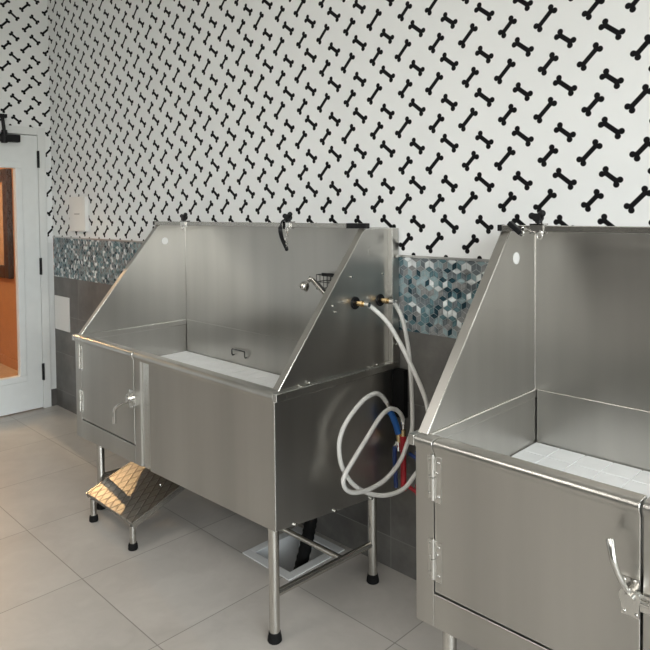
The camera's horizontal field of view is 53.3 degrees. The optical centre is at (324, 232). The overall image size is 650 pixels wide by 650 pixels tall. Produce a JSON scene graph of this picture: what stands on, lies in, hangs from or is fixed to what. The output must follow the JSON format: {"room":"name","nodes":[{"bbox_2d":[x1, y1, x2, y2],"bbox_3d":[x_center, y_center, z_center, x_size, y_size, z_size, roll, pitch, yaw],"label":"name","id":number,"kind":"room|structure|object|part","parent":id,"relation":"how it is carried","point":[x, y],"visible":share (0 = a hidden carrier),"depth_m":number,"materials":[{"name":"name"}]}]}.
{"room":"dog grooming room","nodes":[
{"label":"dog grooming room","id":0,"kind":"room"},
{"bbox_2d":[0,363,17,377],"bbox_3d":[-4.912,1.408,5.809,5.096,0.200,3.210,1,3,45],"label":"floor","id":1,"kind":"structure","parent":0,"point":[5,371],"depth_m":5.97,"materials":[{"name":"wood"}]},
{"bbox_2d":[0,0,52,242],"bbox_3d":[-3.993,-0.131,2.993,0.120,3.450,5.400,1,3,45],"label":"wall","id":2,"kind":"structure","parent":0,"point":[24,50],"depth_m":4.72,"materials":[{"name":"paper"}]},
{"bbox_2d":[0,407,42,416],"bbox_3d":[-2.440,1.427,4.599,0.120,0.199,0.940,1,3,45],"label":"trim","id":3,"kind":"structure","parent":2,"relation":"attached to","point":[41,407],"depth_m":4.74,"materials":[{"name":"metal"}]},
{"bbox_2d":[0,113,44,415],"bbox_3d":[-2.411,0.246,4.488,0.107,2.147,0.890,1,3,45],"label":"door","id":4,"kind":"structure","parent":2,"relation":"in","point":[21,392],"depth_m":4.73,"materials":[{"name":"white paint"}]},
{"bbox_3d":[-2.277,-0.753,4.564,0.058,0.156,0.064,1,3,45],"label":"closer arm","id":5,"kind":"part","parent":4,"relation":"part of","materials":[{"name":"black plastic"}]},
{"bbox_3d":[-2.412,0.302,4.499,0.010,1.604,0.628,1,3,45],"label":"glass moulding","id":6,"kind":"part","parent":4,"relation":"part of","materials":[{"name":"white paint"}]},
{"bbox_2d":[0,125,51,407],"bbox_3d":[-2.466,0.285,4.536,0.134,2.085,0.996,1,3,45],"label":"trim","id":7,"kind":"structure","parent":2,"relation":"attached to","point":[40,132],"depth_m":4.82,"materials":[{"name":"white paint"}]},
{"bbox_2d":[48,242,55,388],"bbox_3d":[-2.121,0.631,4.902,0.120,1.107,0.101,1,3,45],"label":"trim","id":8,"kind":"structure","parent":2,"relation":"attached to","point":[50,245],"depth_m":4.88,"materials":[{"name":"white paint"}]},
{"bbox_2d":[51,388,56,405],"bbox_3d":[-2.092,1.347,4.944,0.126,0.328,0.045,1,3,45],"label":"baseboard","id":9,"kind":"structure","parent":2,"relation":"attached to","point":[53,391],"depth_m":4.90,"materials":[{"name":"grey tile"}]},
{"bbox_2d":[54,276,455,579],"bbox_3d":[0.618,0.983,2.358,7.604,1.182,0.120,1,3,45],"label":"wall tile","id":10,"kind":"structure","parent":2,"relation":"attached to","point":[396,515],"depth_m":2.65,"materials":[{"name":"grey tile"}]},
{"bbox_2d":[54,295,69,331],"bbox_3d":[-1.943,0.601,4.789,0.244,0.252,0.010,1,3,45],"label":"access panel","id":11,"kind":"object","parent":10,"relation":"attached to","point":[62,304],"visible":1,"depth_m":4.77,"materials":[{"name":"white plastic"}]},
{"bbox_2d":[387,411,400,487],"bbox_3d":[0.285,0.835,2.525,0.105,0.312,0.033,-2,2,-39],"label":"hose","id":12,"kind":"object","parent":10,"relation":"attached to","point":[395,423],"visible":0.86,"depth_m":2.51,"materials":[{"name":"blue plastic"}]},
{"bbox_3d":[0.273,0.912,2.516,0.022,0.159,0.018,-1,2,0],"label":"lever","id":13,"kind":"part","parent":12,"relation":"part of","materials":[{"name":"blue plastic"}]},
{"bbox_2d":[400,429,411,490],"bbox_3d":[0.316,0.883,2.525,0.028,0.235,0.063,1,3,45],"label":"hose","id":14,"kind":"object","parent":10,"relation":"attached to","point":[403,432],"visible":0.77,"depth_m":2.50,"materials":[{"name":"red plastic"}]},
{"bbox_3d":[0.304,0.896,2.513,0.023,0.211,0.030,-1,2,0],"label":"lever","id":15,"kind":"part","parent":14,"relation":"part of","materials":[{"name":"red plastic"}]},
{"bbox_2d":[408,451,415,461],"bbox_3d":[0.359,0.857,2.480,0.056,0.052,0.064,1,3,45],"label":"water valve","id":16,"kind":"object","parent":10,"relation":"attached to","point":[410,454],"visible":0.27,"depth_m":2.47,"materials":[{"name":"blue metal"}]},
{"bbox_2d":[408,484,415,494],"bbox_3d":[0.361,0.987,2.485,0.056,0.052,0.064,1,3,45],"label":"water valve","id":17,"kind":"object","parent":10,"relation":"attached to","point":[411,488],"visible":0.2,"depth_m":2.47,"materials":[{"name":"red metal"}]},
{"bbox_2d":[0,168,53,359],"bbox_3d":[-3.754,-0.092,6.942,5.096,3.100,0.120,1,3,45],"label":"wall","id":18,"kind":"structure","parent":0,"point":[8,314],"depth_m":6.14,"materials":[{"name":"orange paint"}]},
{"bbox_2d":[0,168,13,278],"bbox_3d":[-3.326,-0.087,6.398,1.170,1.020,0.050,1,3,45],"label":"picture frame","id":19,"kind":"object","parent":18,"relation":"attached to","point":[6,221],"visible":1,"depth_m":6.00,"materials":[{"name":"brown wood"}]},
{"bbox_2d":[0,353,17,370],"bbox_3d":[-3.790,1.214,6.938,5.096,0.090,0.015,1,3,45],"label":"baseboard","id":20,"kind":"structure","parent":18,"relation":"attached to","point":[8,361],"depth_m":6.14,"materials":[{"name":"orange paint"}]},
{"bbox_2d":[0,405,477,649],"bbox_3d":[-1.312,1.558,0.408,7.384,0.200,5.400,1,3,45],"label":"floor","id":21,"kind":"structure","parent":0,"point":[68,581],"depth_m":2.56,"materials":[{"name":"tile"}]},
{"bbox_2d":[86,462,184,550],"bbox_3d":[-0.841,1.228,3.076,0.442,0.270,0.424,1,3,45],"label":"step","id":22,"kind":"structure","parent":21,"relation":"on","point":[133,493],"depth_m":2.99,"materials":[{"name":"metal"}]},
{"bbox_3d":[-1.095,1.305,3.062,0.029,0.086,0.029,1,3,45],"label":"leg","id":23,"kind":"part","parent":22,"relation":"part of","materials":[{"name":"metal"}]},
{"bbox_3d":[-0.993,1.176,3.231,0.005,0.173,0.415,1,3,45],"label":"rail","id":24,"kind":"part","parent":22,"relation":"part of","materials":[{"name":"metal"}]},
{"bbox_3d":[-0.832,1.311,2.802,0.029,0.086,0.029,1,3,45],"label":"leg","id":25,"kind":"part","parent":22,"relation":"part of","materials":[{"name":"metal"}]},
{"bbox_3d":[-0.683,1.184,2.925,0.005,0.173,0.415,1,3,45],"label":"rail","id":26,"kind":"part","parent":22,"relation":"part of","materials":[{"name":"metal"}]},
{"bbox_2d":[72,221,407,644],"bbox_3d":[-0.484,0.662,2.858,1.590,1.408,0.700,1,3,45],"label":"tub","id":27,"kind":"object","parent":21,"relation":"on","point":[231,292],"depth_m":2.55,"materials":[{"name":"silver metal"}]},
{"bbox_3d":[-1.104,1.171,3.190,0.037,0.341,0.037,1,3,45],"label":"leg","id":28,"kind":"part","parent":27,"relation":"part of","materials":[{"name":"metal"}]},
{"bbox_3d":[-0.991,0.710,2.976,0.510,0.402,0.048,1,3,45],"label":"door","id":29,"kind":"part","parent":27,"relation":"part of","materials":[{"name":"silver metal"}]},
{"bbox_3d":[-0.993,0.759,2.979,0.625,0.501,0.048,1,3,45],"label":"frame","id":30,"kind":"part","parent":27,"relation":"part of","materials":[{"name":"silver metal"}]},
{"bbox_3d":[-1.000,0.774,3.409,0.050,0.560,0.644,1,3,45],"label":"panel","id":31,"kind":"part","parent":27,"relation":"part of","materials":[{"name":"silver metal"}]},
{"bbox_2d":[180,213,189,229],"bbox_3d":[-0.717,-0.055,3.285,0.056,0.089,0.047,1,3,45],"label":"clamp","id":32,"kind":"object","parent":27,"relation":"attached to","point":[184,217],"visible":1,"depth_m":3.27,"materials":[{"name":"silver metal"}]},
{"bbox_3d":[-0.716,-0.073,3.288,0.053,0.053,0.026,1,3,45],"label":"knob","id":33,"kind":"part","parent":32,"relation":"part of","materials":[{"name":"black plastic"}]},
{"bbox_3d":[-0.463,0.763,2.454,0.866,0.483,0.048,1,3,45],"label":"panel","id":34,"kind":"part","parent":27,"relation":"part of","materials":[{"name":"silver metal"}]},
{"bbox_3d":[-0.464,0.695,2.896,1.426,0.029,0.570,1,3,45],"label":"floor grate","id":35,"kind":"part","parent":27,"relation":"part of","materials":[{"name":"white plastic"}]},
{"bbox_3d":[-0.380,-0.035,2.963,1.491,0.020,0.020,1,3,45],"label":"tether rail","id":36,"kind":"part","parent":27,"relation":"part of","materials":[{"name":"silver metal"}]},
{"bbox_3d":[-0.172,1.179,2.191,0.037,0.376,0.037,1,3,45],"label":"leg","id":37,"kind":"part","parent":27,"relation":"part of","materials":[{"name":"metal"}]},
{"bbox_2d":[278,212,294,250],"bbox_3d":[-0.162,-0.004,2.734,0.063,0.165,0.053,1,3,45],"label":"clamp","id":38,"kind":"object","parent":27,"relation":"attached to","point":[288,217],"visible":1,"depth_m":2.72,"materials":[{"name":"silver metal"}]},
{"bbox_3d":[-0.157,-0.059,2.735,0.053,0.053,0.026,1,3,45],"label":"knob","id":39,"kind":"part","parent":38,"relation":"part of","materials":[{"name":"black plastic"}]},
{"bbox_2d":[298,276,325,293],"bbox_3d":[-0.026,0.267,2.765,0.181,0.156,0.066,0,2,10],"label":"shower","id":40,"kind":"object","parent":27,"relation":"attached to","point":[304,285],"visible":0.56,"depth_m":2.76,"materials":[{"name":"metal"}]},
{"bbox_2d":[316,273,333,289],"bbox_3d":[0.031,0.208,2.746,0.134,0.074,0.070,1,3,45],"label":"basket","id":41,"kind":"object","parent":27,"relation":"attached to","point":[327,275],"visible":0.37,"depth_m":2.73,"materials":[{"name":"metal"}]},
{"bbox_3d":[0.052,0.783,2.366,0.051,0.528,0.644,1,3,45],"label":"panel","id":42,"kind":"part","parent":27,"relation":"part of","materials":[{"name":"silver metal"}]},
{"bbox_3d":[0.186,1.187,2.536,0.037,0.328,0.037,1,3,45],"label":"leg","id":43,"kind":"part","parent":27,"relation":"part of","materials":[{"name":"metal"}]},
{"bbox_2d":[341,294,414,494],"bbox_3d":[0.177,0.593,2.397,0.118,0.699,0.365,1,3,45],"label":"hose","id":44,"kind":"object","parent":27,"relation":"attached to","point":[380,300],"visible":0.96,"depth_m":2.45,"materials":[{"name":"white plastic"}]},
{"bbox_2d":[337,297,428,497],"bbox_3d":[0.210,0.607,2.395,0.355,0.737,0.199,-1,2,-5],"label":"hose","id":45,"kind":"object","parent":27,"relation":"attached to","point":[355,302],"visible":0.78,"depth_m":2.35,"materials":[{"name":"white plastic"}]},
{"bbox_2d":[242,526,344,580],"bbox_3d":[-0.133,1.463,2.771,0.297,0.204,0.322,1,3,45],"label":"floor drain","id":46,"kind":"object","parent":21,"relation":"in","point":[289,545],"visible":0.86,"depth_m":2.83,"materials":[{"name":"white plastic"}]},
{"bbox_2d":[293,518,316,569],"bbox_3d":[-0.079,1.287,2.760,0.154,0.508,0.079,-2,2,-31],"label":"hose","id":47,"kind":"object","parent":46,"relation":"in","point":[304,550],"visible":0.21,"depth_m":2.73,"materials":[{"name":"black rubber"}]},
{"bbox_2d":[408,225,649,649],"bbox_3d":[0.988,0.698,1.407,1.590,1.408,0.691,1,3,45],"label":"tub","id":48,"kind":"object","parent":21,"relation":"on","point":[551,347],"depth_m":1.79,"materials":[{"name":"silver metal"}]},
{"bbox_3d":[0.327,1.206,1.701,0.037,0.346,0.037,1,3,45],"label":"leg","id":49,"kind":"part","parent":48,"relation":"part of","materials":[{"name":"metal"}]},
{"bbox_3d":[0.469,0.810,1.955,0.050,0.560,0.644,1,3,45],"label":"panel","id":50,"kind":"part","parent":48,"relation":"part of","materials":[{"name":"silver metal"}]},
{"bbox_2d":[507,210,547,239],"bbox_3d":[0.616,-0.023,1.966,0.118,0.089,0.047,1,3,45],"label":"clamp","id":51,"kind":"object","parent":48,"relation":"attached to","point":[536,228],"visible":1,"depth_m":1.94,"materials":[{"name":"silver metal"}]},
{"bbox_3d":[0.638,-0.040,1.947,0.053,0.053,0.026,1,3,45],"label":"knob","id":52,"kind":"part","parent":51,"relation":"part of","materials":[{"name":"black plastic"}]},
{"bbox_3d":[0.476,0.795,1.525,0.625,0.501,0.048,1,3,45],"label":"frame","id":53,"kind":"part","parent":48,"relation":"part of","materials":[{"name":"silver metal"}]},
{"bbox_3d":[0.478,0.745,1.521,0.510,0.402,0.048,1,3,45],"label":"door","id":54,"kind":"part","parent":48,"relation":"part of","materials":[{"name":"silver metal"}]},
{"bbox_2d":[433,389,649,471],"bbox_3d":[1.011,0.820,1.450,1.442,0.559,0.596,1,3,45],"label":"basin","id":55,"kind":"object","parent":48,"relation":"in","point":[604,428],"depth_m":2.00,"materials":[{"name":"silver metal"}]},
{"bbox_3d":[1.089,0.000,1.508,1.491,0.020,0.020,1,3,45],"label":"tether rail","id":56,"kind":"part","parent":48,"relation":"part of","materials":[{"name":"silver metal"}]},
{"bbox_3d":[1.005,0.730,1.442,1.426,0.029,0.570,1,3,45],"label":"floor grate","id":57,"kind":"part","parent":48,"relation":"part of","materials":[{"name":"white plastic"}]},
{"bbox_2d":[47,0,649,258],"bbox_3d":[0.601,-0.888,2.295,7.604,1.975,0.120,1,3,45],"label":"wall","id":58,"kind":"structure","parent":0,"point":[442,123],"depth_m":2.69,"materials":[{"name":"paper"}]},
{"bbox_2d":[69,196,88,231],"bbox_3d":[-1.720,-0.127,4.523,0.250,0.242,0.030,1,3,45],"label":"dispenser","id":59,"kind":"object","parent":58,"relation":"attached to","point":[78,206],"visible":1,"depth_m":4.49,"materials":[{"name":"white plastic"}]},
{"bbox_2d":[53,238,487,338],"bbox_3d":[0.619,0.246,2.326,7.384,0.293,0.120,1,3,45],"label":"trim","id":60,"kind":"structure","parent":58,"relation":"attached to","point":[436,296],"depth_m":2.50,"materials":[{"name":"tile"}]},
{"bbox_2d":[52,236,489,261],"bbox_3d":[0.581,0.100,2.284,7.384,0.009,0.024,1,3,45],"label":"trim","id":61,"kind":"structure","parent":58,"relation":"attached to","point":[409,256],"depth_m":2.48,"materials":[{"name":"metal"}]}
]}

